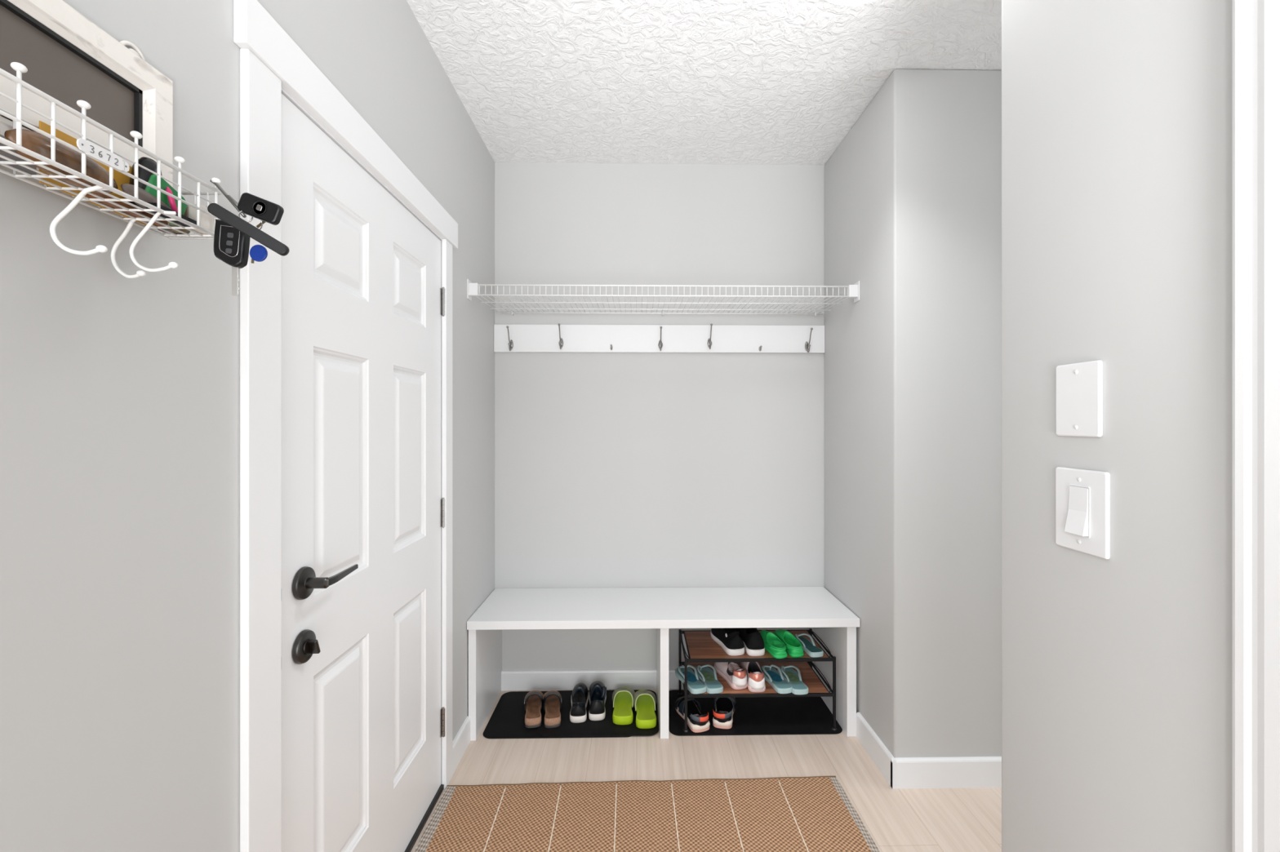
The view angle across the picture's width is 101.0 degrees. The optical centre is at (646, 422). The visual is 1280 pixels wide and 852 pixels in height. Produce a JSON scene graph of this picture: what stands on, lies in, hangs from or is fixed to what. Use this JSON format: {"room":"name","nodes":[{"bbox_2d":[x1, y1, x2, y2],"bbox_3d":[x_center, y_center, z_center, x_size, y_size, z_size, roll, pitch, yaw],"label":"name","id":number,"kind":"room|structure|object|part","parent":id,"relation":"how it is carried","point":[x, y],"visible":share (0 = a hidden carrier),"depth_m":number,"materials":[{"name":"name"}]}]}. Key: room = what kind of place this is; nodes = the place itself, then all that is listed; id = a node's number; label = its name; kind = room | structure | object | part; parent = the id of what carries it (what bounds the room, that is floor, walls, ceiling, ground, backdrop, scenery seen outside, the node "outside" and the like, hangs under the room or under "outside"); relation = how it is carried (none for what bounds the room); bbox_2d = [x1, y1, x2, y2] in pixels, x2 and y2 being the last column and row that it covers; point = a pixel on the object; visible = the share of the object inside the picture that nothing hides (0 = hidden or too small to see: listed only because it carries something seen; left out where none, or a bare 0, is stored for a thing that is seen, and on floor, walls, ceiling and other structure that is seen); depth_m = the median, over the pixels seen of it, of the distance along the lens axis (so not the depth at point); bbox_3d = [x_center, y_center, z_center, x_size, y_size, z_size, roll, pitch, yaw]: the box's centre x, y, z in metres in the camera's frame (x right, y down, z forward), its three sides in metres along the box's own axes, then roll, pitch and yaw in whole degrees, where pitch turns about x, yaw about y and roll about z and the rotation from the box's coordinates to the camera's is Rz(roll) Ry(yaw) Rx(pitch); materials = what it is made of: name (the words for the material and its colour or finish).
{"room":"mudroom","nodes":[
{"label":"mudroom","id":0,"kind":"room"},
{"bbox_2d":[0,0,494,851],"bbox_3d":[-0.789,0.015,1.133,0.120,2.629,2.994,0,0,-1],"label":"wall","id":1,"kind":"structure","parent":0,"point":[120,395],"depth_m":0.78,"materials":[{"name":"grey paint"}]},
{"bbox_2d":[0,0,173,187],"bbox_3d":[-0.707,-0.413,0.486,0.019,0.234,0.597,0,0,-1],"label":"picture frame","id":2,"kind":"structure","parent":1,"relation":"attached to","point":[67,57],"depth_m":0.66,"materials":[{"name":"white wood"}]},
{"bbox_3d":[-0.707,-0.316,0.486,0.019,0.040,0.597,0,0,-1],"label":"frame rail","id":3,"kind":"part","parent":2,"relation":"part of","materials":[{"name":"white wood"}]},
{"bbox_3d":[-0.715,-0.402,0.485,0.002,0.152,0.537,0,0,-1],"label":"chalk panel","id":4,"kind":"part","parent":2,"relation":"part of","materials":[{"name":"black"}]},
{"bbox_3d":[-0.707,-0.360,0.486,0.016,0.036,0.517,0,0,-1],"label":"frame rail","id":5,"kind":"part","parent":2,"relation":"part of","materials":[{"name":"white wood"}]},
{"bbox_3d":[-0.707,-0.488,0.486,0.019,0.040,0.597,0,0,-1],"label":"frame rail","id":6,"kind":"part","parent":2,"relation":"part of","materials":[{"name":"white wood"}]},
{"bbox_3d":[-0.712,-0.402,0.764,0.019,0.212,0.040,0,0,-1],"label":"frame rail","id":7,"kind":"part","parent":2,"relation":"part of","materials":[{"name":"white wood"}]},
{"bbox_2d":[0,62,222,278],"bbox_3d":[-0.649,-0.273,0.482,0.107,0.164,0.591,0,0,-2],"label":"wire basket","id":8,"kind":"object","parent":1,"relation":"attached to","point":[86,148],"visible":0.98,"depth_m":0.61,"materials":[{"name":"white metal"}]},
{"bbox_2d":[0,133,36,174],"bbox_3d":[-0.681,-0.288,0.488,0.007,0.030,0.200,0,0,-1],"label":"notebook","id":9,"kind":"object","parent":8,"relation":"in","point":[2,153],"visible":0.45,"depth_m":0.57,"materials":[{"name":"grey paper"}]},
{"bbox_3d":[-0.620,-0.313,0.521,0.011,0.084,0.011,0,0,-1],"label":"knob post","id":10,"kind":"part","parent":8,"relation":"part of","materials":[{"name":"white metal"}]},
{"bbox_2d":[4,128,118,193],"bbox_3d":[-0.651,-0.291,0.592,0.028,0.041,0.112,0,0,-1],"label":"case","id":11,"kind":"object","parent":8,"relation":"in","point":[34,141],"visible":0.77,"depth_m":0.58,"materials":[{"name":"brown leather"}]},
{"bbox_3d":[-0.621,-0.313,0.582,0.011,0.084,0.011,0,0,-1],"label":"knob post","id":12,"kind":"part","parent":8,"relation":"part of","materials":[{"name":"white metal"}]},
{"bbox_2d":[39,120,146,225],"bbox_3d":[-0.691,-0.308,0.669,0.002,0.070,0.140,0,0,-1],"label":"envelope","id":13,"kind":"object","parent":8,"relation":"in","point":[120,178],"visible":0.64,"depth_m":0.64,"materials":[{"name":"yellow paper"}]},
{"bbox_2d":[85,192,171,229],"bbox_3d":[-0.676,-0.278,0.695,0.018,0.008,0.105,0,0,-1],"label":"wallet","id":14,"kind":"object","parent":8,"relation":"in","point":[87,195],"visible":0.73,"depth_m":0.68,"materials":[{"name":"brown leather"}]},
{"bbox_3d":[-0.622,-0.313,0.643,0.011,0.084,0.011,0,0,-1],"label":"knob post","id":15,"kind":"part","parent":8,"relation":"part of","materials":[{"name":"white metal"}]},
{"bbox_2d":[125,156,162,215],"bbox_3d":[-0.673,-0.318,0.707,0.030,0.076,0.038,0,0,-1],"label":"case","id":16,"kind":"object","parent":8,"relation":"in","point":[144,175],"visible":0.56,"depth_m":0.70,"materials":[{"name":"black plastic"}]},
{"bbox_2d":[120,183,171,209],"bbox_3d":[-0.651,-0.288,0.693,0.021,0.025,0.082,0,0,-1],"label":"case","id":17,"kind":"object","parent":8,"relation":"in","point":[143,195],"visible":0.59,"depth_m":0.67,"materials":[{"name":"brown"}]},
{"bbox_2d":[145,173,186,225],"bbox_3d":[-0.647,-0.299,0.710,0.005,0.057,0.063,0,0,-1],"label":"pouch","id":18,"kind":"object","parent":8,"relation":"in","point":[153,180],"visible":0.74,"depth_m":0.70,"materials":[{"name":"green fabric"}]},
{"bbox_2d":[146,202,196,226],"bbox_3d":[-0.638,-0.279,0.709,0.014,0.010,0.062,0,0,-1],"label":"wallet","id":19,"kind":"object","parent":8,"relation":"in","point":[155,204],"visible":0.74,"depth_m":0.71,"materials":[{"name":"black leather"}]},
{"bbox_2d":[165,186,177,212],"bbox_3d":[-0.639,-0.300,0.710,0.006,0.032,0.014,0,0,26],"label":"marker pen","id":20,"kind":"object","parent":8,"relation":"in","point":[172,203],"visible":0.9,"depth_m":0.71,"materials":[{"name":"pink plastic"}]},
{"bbox_2d":[156,204,190,234],"bbox_3d":[-0.676,-0.298,0.753,0.038,0.049,0.038,0,0,-1],"label":"medicine bottle","id":21,"kind":"object","parent":8,"relation":"in","point":[186,213],"visible":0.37,"depth_m":0.75,"materials":[{"name":"orange plastic"}]},
{"bbox_3d":[-0.623,-0.313,0.704,0.011,0.084,0.011,0,0,-1],"label":"knob post","id":22,"kind":"part","parent":8,"relation":"part of","materials":[{"name":"white metal"}]},
{"bbox_2d":[188,204,213,234],"bbox_3d":[-0.639,-0.291,0.757,0.018,0.036,0.024,0,0,-1],"label":"box","id":23,"kind":"object","parent":8,"relation":"in","point":[206,222],"visible":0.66,"depth_m":0.75,"materials":[{"name":"white cardboard"}]},
{"bbox_3d":[-0.624,-0.313,0.765,0.011,0.084,0.011,0,0,-1],"label":"knob post","id":24,"kind":"part","parent":8,"relation":"part of","materials":[{"name":"white metal"}]},
{"bbox_2d":[207,179,288,295],"bbox_3d":[-0.570,-0.266,0.732,0.132,0.173,0.049,0,0,11],"label":"keys","id":25,"kind":"object","parent":8,"relation":"hanging from","point":[232,235],"visible":1,"depth_m":0.74,"materials":[{"name":"black plastic"}]},
{"bbox_3d":[-0.583,-0.254,0.738,0.029,0.045,0.001,0,0,-1],"label":"chrome trim","id":26,"kind":"part","parent":25,"relation":"part of","materials":[{"name":"grey metal"}]},
{"bbox_3d":[-0.580,-0.201,0.745,0.010,0.042,0.002,0,0,-1],"label":"key blade","id":27,"kind":"part","parent":25,"relation":"part of","materials":[{"name":"silver metal"}]},
{"bbox_2d":[240,48,281,851],"bbox_3d":[-0.718,0.331,0.984,0.016,1.998,0.089,0,0,-1],"label":"trim","id":28,"kind":"structure","parent":1,"relation":"attached to","point":[260,89],"depth_m":0.97,"materials":[{"name":"white paint"}]},
{"bbox_2d":[233,0,457,248],"bbox_3d":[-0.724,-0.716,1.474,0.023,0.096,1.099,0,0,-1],"label":"trim","id":29,"kind":"structure","parent":1,"relation":"attached to","point":[255,29],"depth_m":1.18,"materials":[{"name":"white paint"}]},
{"bbox_2d":[281,93,444,851],"bbox_3d":[-0.732,0.334,1.489,0.111,1.992,0.880,0,0,-1],"label":"door","id":30,"kind":"structure","parent":1,"relation":"in","point":[363,295],"depth_m":1.34,"materials":[{"name":"white paint"}]},
{"bbox_3d":[-0.702,0.340,1.119,0.053,0.068,0.068,0,0,-1],"label":"handle","id":31,"kind":"part","parent":30,"relation":"part of","materials":[{"name":"black metal"}]},
{"bbox_3d":[-0.679,0.340,1.173,0.017,0.016,0.128,0,0,-1],"label":"lever","id":32,"kind":"part","parent":30,"relation":"part of","materials":[{"name":"black metal"}]},
{"bbox_2d":[441,239,452,789],"bbox_3d":[-0.736,0.331,1.949,0.016,1.998,0.069,0,0,-1],"label":"trim","id":33,"kind":"structure","parent":1,"relation":"attached to","point":[446,247],"depth_m":1.92,"materials":[{"name":"white paint"}]},
{"bbox_2d":[452,715,471,775],"bbox_3d":[-0.740,1.278,2.095,0.014,0.104,0.221,0,0,-1],"label":"baseboard","id":34,"kind":"structure","parent":1,"relation":"attached to","point":[461,741],"depth_m":2.09,"materials":[{"name":"white paint"}]},
{"bbox_2d":[494,162,824,670],"bbox_3d":[0.958,0.015,2.722,3.671,2.629,0.120,0,0,-1],"label":"wall","id":35,"kind":"structure","parent":0,"point":[612,469],"depth_m":2.65,"materials":[{"name":"grey paint"}]},
{"bbox_2d":[501,669,656,691],"bbox_3d":[-0.335,1.282,2.631,0.771,0.096,0.014,0,0,-1],"label":"baseboard","id":36,"kind":"structure","parent":35,"relation":"attached to","point":[612,679],"depth_m":2.62,"materials":[{"name":"white paint"}]},
{"bbox_2d":[493,323,824,353],"bbox_3d":[0.070,-0.418,2.594,1.649,0.140,0.102,0,0,-1],"label":"hook rail","id":37,"kind":"object","parent":35,"relation":"attached to","point":[508,338],"visible":1,"depth_m":2.63,"materials":[{"name":"white laminate"}]},
{"bbox_2d":[466,279,859,316],"bbox_3d":[0.073,-0.560,2.430,1.651,0.082,0.430,0,0,-1],"label":"wire shelf","id":38,"kind":"object","parent":35,"relation":"attached to","point":[473,289],"visible":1,"depth_m":2.27,"materials":[{"name":"white metal"}]},
{"bbox_2d":[468,283,479,296],"bbox_3d":[-0.728,-0.561,2.223,0.037,0.052,0.026,0,0,-1],"label":"bracket","id":39,"kind":"object","parent":38,"relation":"attached to","point":[473,288],"depth_m":2.21,"materials":[{"name":"white plastic"}]},
{"bbox_3d":[0.076,-0.560,2.236,1.627,0.049,0.007,0,0,-1],"label":"lip rail","id":40,"kind":"part","parent":38,"relation":"part of","materials":[{"name":"white metal"}]},
{"bbox_2d":[847,284,857,298],"bbox_3d":[0.880,-0.561,2.253,0.037,0.052,0.026,0,0,-1],"label":"bracket","id":41,"kind":"object","parent":38,"relation":"attached to","point":[852,290],"depth_m":2.24,"materials":[{"name":"white plastic"}]},
{"bbox_2d":[668,667,813,689],"bbox_3d":[0.464,1.282,2.646,0.755,0.096,0.014,0,0,-1],"label":"baseboard","id":42,"kind":"structure","parent":35,"relation":"attached to","point":[673,682],"depth_m":2.63,"materials":[{"name":"white paint"}]},
{"bbox_2d":[406,0,1001,164],"bbox_3d":[-0.004,-1.329,0.200,6.400,0.060,5.600,0,0,-1],"label":"ceiling","id":43,"kind":"structure","parent":0,"point":[646,82],"depth_m":1.91,"materials":[{"name":"white paint"}]},
{"bbox_2d":[826,0,873,5],"bbox_3d":[0.602,-1.256,1.445,0.320,0.086,0.320,0,0,-1],"label":"ceiling lamp","id":44,"kind":"object","parent":43,"relation":"attached to","point":[843,2],"visible":1,"depth_m":1.54,"materials":[{"name":"white glass"}]},
{"bbox_2d":[410,688,1001,851],"bbox_3d":[-0.004,1.360,0.200,6.400,0.060,5.600,0,0,-1],"label":"floor","id":45,"kind":"structure","parent":0,"point":[962,820],"depth_m":2.02,"materials":[{"name":"laminate"}]},
{"bbox_2d":[483,691,631,738],"bbox_3d":[-0.374,1.328,2.416,0.658,0.004,0.385,0,0,-1],"label":"mat","id":46,"kind":"object","parent":45,"relation":"on","point":[507,721],"visible":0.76,"depth_m":2.34,"materials":[{"name":"black rubber"}]},
{"bbox_2d":[524,690,543,728],"bbox_3d":[-0.515,1.287,2.409,0.090,0.069,0.263,0,0,-11],"label":"sandal","id":47,"kind":"object","parent":46,"relation":"on","point":[533,701],"visible":0.97,"depth_m":2.39,"materials":[{"name":"brown leather"}]},
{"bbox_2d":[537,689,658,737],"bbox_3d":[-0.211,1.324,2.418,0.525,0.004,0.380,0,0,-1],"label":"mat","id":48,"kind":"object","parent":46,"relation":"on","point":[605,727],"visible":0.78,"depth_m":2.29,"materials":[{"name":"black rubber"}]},
{"bbox_2d":[542,690,561,728],"bbox_3d":[-0.430,1.287,2.410,0.090,0.069,0.263,0,0,-11],"label":"sandal","id":49,"kind":"object","parent":48,"relation":"on","point":[552,700],"visible":0.99,"depth_m":2.39,"materials":[{"name":"brown leather"}]},
{"bbox_2d":[569,683,588,723],"bbox_3d":[-0.312,1.274,2.449,0.084,0.096,0.263,0,0,-4],"label":"sneaker","id":50,"kind":"object","parent":48,"relation":"on","point":[580,695],"visible":1,"depth_m":2.38,"materials":[{"name":"black rubber"}]},
{"bbox_2d":[588,680,606,720],"bbox_3d":[-0.229,1.272,2.466,0.086,0.100,0.263,0,0,-4],"label":"sneaker","id":51,"kind":"object","parent":48,"relation":"on","point":[597,691],"visible":1,"depth_m":2.40,"materials":[{"name":"black leather"}]},
{"bbox_2d":[612,687,635,724],"bbox_3d":[-0.106,1.289,2.442,0.111,0.066,0.283,0,0,-1],"label":"sandal","id":52,"kind":"object","parent":48,"relation":"on","point":[622,697],"visible":0.94,"depth_m":2.42,"materials":[{"name":"green plastic"}]},
{"bbox_2d":[633,689,656,728],"bbox_3d":[-0.007,1.289,2.414,0.111,0.066,0.283,0,0,-3],"label":"sandal","id":53,"kind":"object","parent":48,"relation":"on","point":[644,701],"visible":0.98,"depth_m":2.39,"materials":[{"name":"green plastic"}]},
{"bbox_2d":[413,776,879,851],"bbox_3d":[0.025,1.323,0.948,1.467,0.011,2.032,0,0,-1],"label":"rug","id":54,"kind":"object","parent":45,"relation":"on","point":[815,814],"visible":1,"depth_m":1.76,"materials":[{"name":"brown fabric"}]},
{"bbox_2d":[466,586,859,741],"bbox_3d":[0.072,1.077,2.425,1.646,0.504,0.440,0,0,-1],"label":"bench","id":55,"kind":"object","parent":45,"relation":"on","point":[661,609],"visible":0.88,"depth_m":2.31,"materials":[{"name":"white laminate"}]},
{"bbox_3d":[-0.733,1.095,2.417,0.032,0.469,0.426,0,0,-1],"label":"panel","id":56,"kind":"part","parent":55,"relation":"part of","materials":[{"name":"white laminate"}]},
{"bbox_3d":[0.865,1.095,2.446,0.040,0.469,0.426,0,0,-1],"label":"panel","id":57,"kind":"part","parent":55,"relation":"part of","materials":[{"name":"white laminate"}]},
{"bbox_2d":[668,689,842,736],"bbox_3d":[0.471,1.328,2.435,0.753,0.004,0.379,0,0,-1],"label":"mat","id":58,"kind":"object","parent":45,"relation":"on","point":[754,716],"visible":0.56,"depth_m":2.37,"materials":[{"name":"black rubber"}]},
{"bbox_2d":[675,696,710,733],"bbox_3d":[0.202,1.287,2.370,0.104,0.078,0.250,0,0,-18],"label":"sneaker","id":59,"kind":"object","parent":58,"relation":"on","point":[697,722],"visible":0.9,"depth_m":2.34,"materials":[{"name":"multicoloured fabric"}]},
{"bbox_2d":[712,697,736,728],"bbox_3d":[0.353,1.287,2.398,0.104,0.078,0.250,0,0,13],"label":"sneaker","id":60,"kind":"object","parent":58,"relation":"on","point":[724,708],"visible":0.86,"depth_m":2.31,"materials":[{"name":"multicoloured fabric"}]},
{"bbox_2d":[678,628,836,733],"bbox_3d":[0.487,1.165,2.425,0.662,0.322,0.328,0,0,-1],"label":"shoe rack","id":61,"kind":"object","parent":58,"relation":"on","point":[702,650],"visible":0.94,"depth_m":2.31,"materials":[{"name":"black metal"}]},
{"bbox_3d":[0.164,1.165,2.573,0.011,0.310,0.011,0,0,-1],"label":"leg","id":62,"kind":"part","parent":61,"relation":"part of","materials":[{"name":"black metal"}]},
{"bbox_3d":[0.167,1.021,2.420,0.009,0.009,0.308,0,0,-1],"label":"rail","id":63,"kind":"part","parent":61,"relation":"part of","materials":[{"name":"black metal"}]},
{"bbox_3d":[0.169,1.165,2.265,0.011,0.310,0.011,0,0,-1],"label":"leg","id":64,"kind":"part","parent":61,"relation":"part of","materials":[{"name":"black metal"}]},
{"bbox_2d":[675,665,706,694],"bbox_3d":[0.195,1.145,2.381,0.085,0.046,0.236,0,0,-18],"label":"flip flop","id":65,"kind":"object","parent":61,"relation":"on","point":[695,686],"visible":0.89,"depth_m":2.36,"materials":[{"name":"teal rubber"}]},
{"bbox_2d":[682,671,697,682],"bbox_3d":[0.195,1.149,2.385,0.054,0.005,0.113,0,0,-21],"label":"print","id":66,"kind":"object","parent":65,"relation":"on","point":[691,676],"depth_m":2.37},
{"bbox_2d":[693,664,723,693],"bbox_3d":[0.278,1.145,2.385,0.085,0.046,0.236,0,0,-11],"label":"flip flop","id":67,"kind":"object","parent":61,"relation":"on","point":[706,676],"visible":0.93,"depth_m":2.36,"materials":[{"name":"teal rubber"}]},
{"bbox_2d":[701,671,714,682],"bbox_3d":[0.277,1.149,2.389,0.054,0.005,0.113,0,0,-8],"label":"print","id":68,"kind":"object","parent":67,"relation":"on","point":[706,676],"depth_m":2.38},
{"bbox_2d":[710,627,744,656],"bbox_3d":[0.368,0.965,2.421,0.092,0.102,0.273,0,0,-14],"label":"sneaker","id":69,"kind":"object","parent":61,"relation":"on","point":[729,639],"visible":0.8,"depth_m":2.32,"materials":[{"name":"black fabric"}]},
{"bbox_2d":[714,662,747,689],"bbox_3d":[0.383,1.122,2.422,0.086,0.092,0.260,0,0,-16],"label":"sneaker","id":70,"kind":"object","parent":61,"relation":"on","point":[735,676],"visible":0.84,"depth_m":2.34,"materials":[{"name":"leather"}]},
{"bbox_2d":[734,627,764,656],"bbox_3d":[0.469,0.965,2.419,0.092,0.102,0.273,0,0,-6],"label":"sneaker","id":71,"kind":"object","parent":61,"relation":"on","point":[753,643],"visible":0.74,"depth_m":2.30,"materials":[{"name":"black fabric"}]},
{"bbox_2d":[739,662,765,693],"bbox_3d":[0.480,1.122,2.399,0.086,0.092,0.260,0,0,-1],"label":"sneaker","id":72,"kind":"object","parent":61,"relation":"on","point":[755,677],"visible":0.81,"depth_m":2.29,"materials":[{"name":"white leather"}]},
{"bbox_3d":[0.487,1.022,2.425,0.631,0.013,0.318,0,0,-1],"label":"shelf frame","id":73,"kind":"part","parent":61,"relation":"part of","materials":[{"name":"black metal"}]},
{"bbox_3d":[0.487,1.173,2.425,0.631,0.013,0.318,0,0,-1],"label":"shelf frame","id":74,"kind":"part","parent":61,"relation":"part of","materials":[{"name":"black metal"}]},
{"bbox_2d":[759,630,787,658],"bbox_3d":[0.558,0.981,2.373,0.074,0.070,0.216,0,0,-15],"label":"clog","id":75,"kind":"object","parent":61,"relation":"on","point":[776,648],"visible":0.94,"depth_m":2.33,"materials":[{"name":"green plastic"}]},
{"bbox_2d":[760,664,792,693],"bbox_3d":[0.578,1.145,2.384,0.085,0.046,0.236,0,0,-13],"label":"flip flop","id":76,"kind":"object","parent":61,"relation":"on","point":[771,676],"visible":0.93,"depth_m":2.36,"materials":[{"name":"teal rubber"}]},
{"bbox_2d":[766,671,782,682],"bbox_3d":[0.578,1.149,2.389,0.054,0.005,0.113,0,0,-9],"label":"print","id":77,"kind":"object","parent":76,"relation":"on","point":[771,676],"depth_m":2.38},
{"bbox_2d":[773,629,804,657],"bbox_3d":[0.636,0.981,2.385,0.074,0.070,0.216,0,0,-13],"label":"clog","id":78,"kind":"object","parent":61,"relation":"on","point":[794,649],"visible":0.91,"depth_m":2.36,"materials":[{"name":"green plastic"}]},
{"bbox_2d":[777,665,808,694],"bbox_3d":[0.657,1.145,2.378,0.085,0.046,0.236,0,0,-5],"label":"flip flop","id":79,"kind":"object","parent":61,"relation":"on","point":[790,676],"visible":0.88,"depth_m":2.36,"materials":[{"name":"teal rubber"}]},
{"bbox_2d":[784,671,799,683],"bbox_3d":[0.655,1.149,2.382,0.054,0.005,0.113,0,0,-1],"label":"print","id":80,"kind":"object","parent":79,"relation":"on","point":[789,677],"depth_m":2.37},
{"bbox_2d":[794,633,823,657],"bbox_3d":[0.721,0.993,2.377,0.075,0.046,0.201,0,0,-14],"label":"flip flop","id":81,"kind":"object","parent":61,"relation":"on","point":[810,648],"visible":0.86,"depth_m":2.34,"materials":[{"name":"teal rubber"}]},
{"bbox_3d":[0.808,1.021,2.431,0.009,0.009,0.308,0,0,-1],"label":"rail","id":82,"kind":"part","parent":61,"relation":"part of","materials":[{"name":"black metal"}]},
{"bbox_3d":[0.808,1.173,2.431,0.009,0.009,0.308,0,0,-1],"label":"rail","id":83,"kind":"part","parent":61,"relation":"part of","materials":[{"name":"black metal"}]},
{"bbox_3d":[0.811,1.165,2.277,0.011,0.310,0.011,0,0,-1],"label":"leg","id":84,"kind":"part","parent":61,"relation":"part of","materials":[{"name":"black metal"}]},
{"bbox_2d":[824,69,1001,757],"bbox_3d":[1.929,0.015,2.314,2.057,2.629,0.730,0,0,-1],"label":"wall","id":85,"kind":"structure","parent":0,"point":[913,190],"depth_m":1.94,"materials":[{"name":"grey paint"}]},
{"bbox_2d":[856,711,896,787],"bbox_3d":[0.898,1.278,2.076,0.014,0.104,0.319,0,0,-1],"label":"baseboard","id":86,"kind":"structure","parent":85,"relation":"attached to","point":[878,753],"depth_m":2.06,"materials":[{"name":"white paint"}]},
{"bbox_2d":[890,756,1001,789],"bbox_3d":[1.929,1.278,1.942,2.071,0.104,0.014,0,0,-1],"label":"baseboard","id":87,"kind":"structure","parent":85,"relation":"attached to","point":[962,771],"depth_m":1.92,"materials":[{"name":"white paint"}]},
{"bbox_2d":[1001,0,1231,851],"bbox_3d":[0.669,0.015,0.703,0.125,2.629,0.400,0,0,-1],"label":"wall","id":88,"kind":"structure","parent":0,"point":[1117,114],"depth_m":0.68,"materials":[{"name":"grey paint"}]},
{"bbox_2d":[1056,360,1102,437],"bbox_3d":[0.602,-0.032,0.736,0.007,0.102,0.073,0,0,-1],"label":"blank wall plate","id":89,"kind":"object","parent":88,"relation":"attached to","point":[1079,386],"visible":1,"depth_m":0.73,"materials":[{"name":"white plastic"}]},
{"bbox_2d":[1055,466,1110,559],"bbox_3d":[0.598,0.122,0.731,0.014,0.114,0.085,0,0,-1],"label":"light switch","id":90,"kind":"object","parent":88,"relation":"attached to","point":[1082,496],"visible":1,"depth_m":0.72,"materials":[{"name":"white plastic"}]},
{"bbox_3d":[0.601,0.122,0.731,0.004,0.070,0.036,0,0,-1],"label":"rocker frame","id":91,"kind":"part","parent":90,"relation":"part of","materials":[{"name":"white plastic"}]},
{"bbox_2d":[1231,0,1279,851],"bbox_3d":[0.600,0.265,0.493,0.020,2.130,0.090,0,0,-1],"label":"trim","id":92,"kind":"structure","parent":88,"relation":"attached to","point":[1255,24],"depth_m":0.52,"materials":[{"name":"white paint"}]}
]}

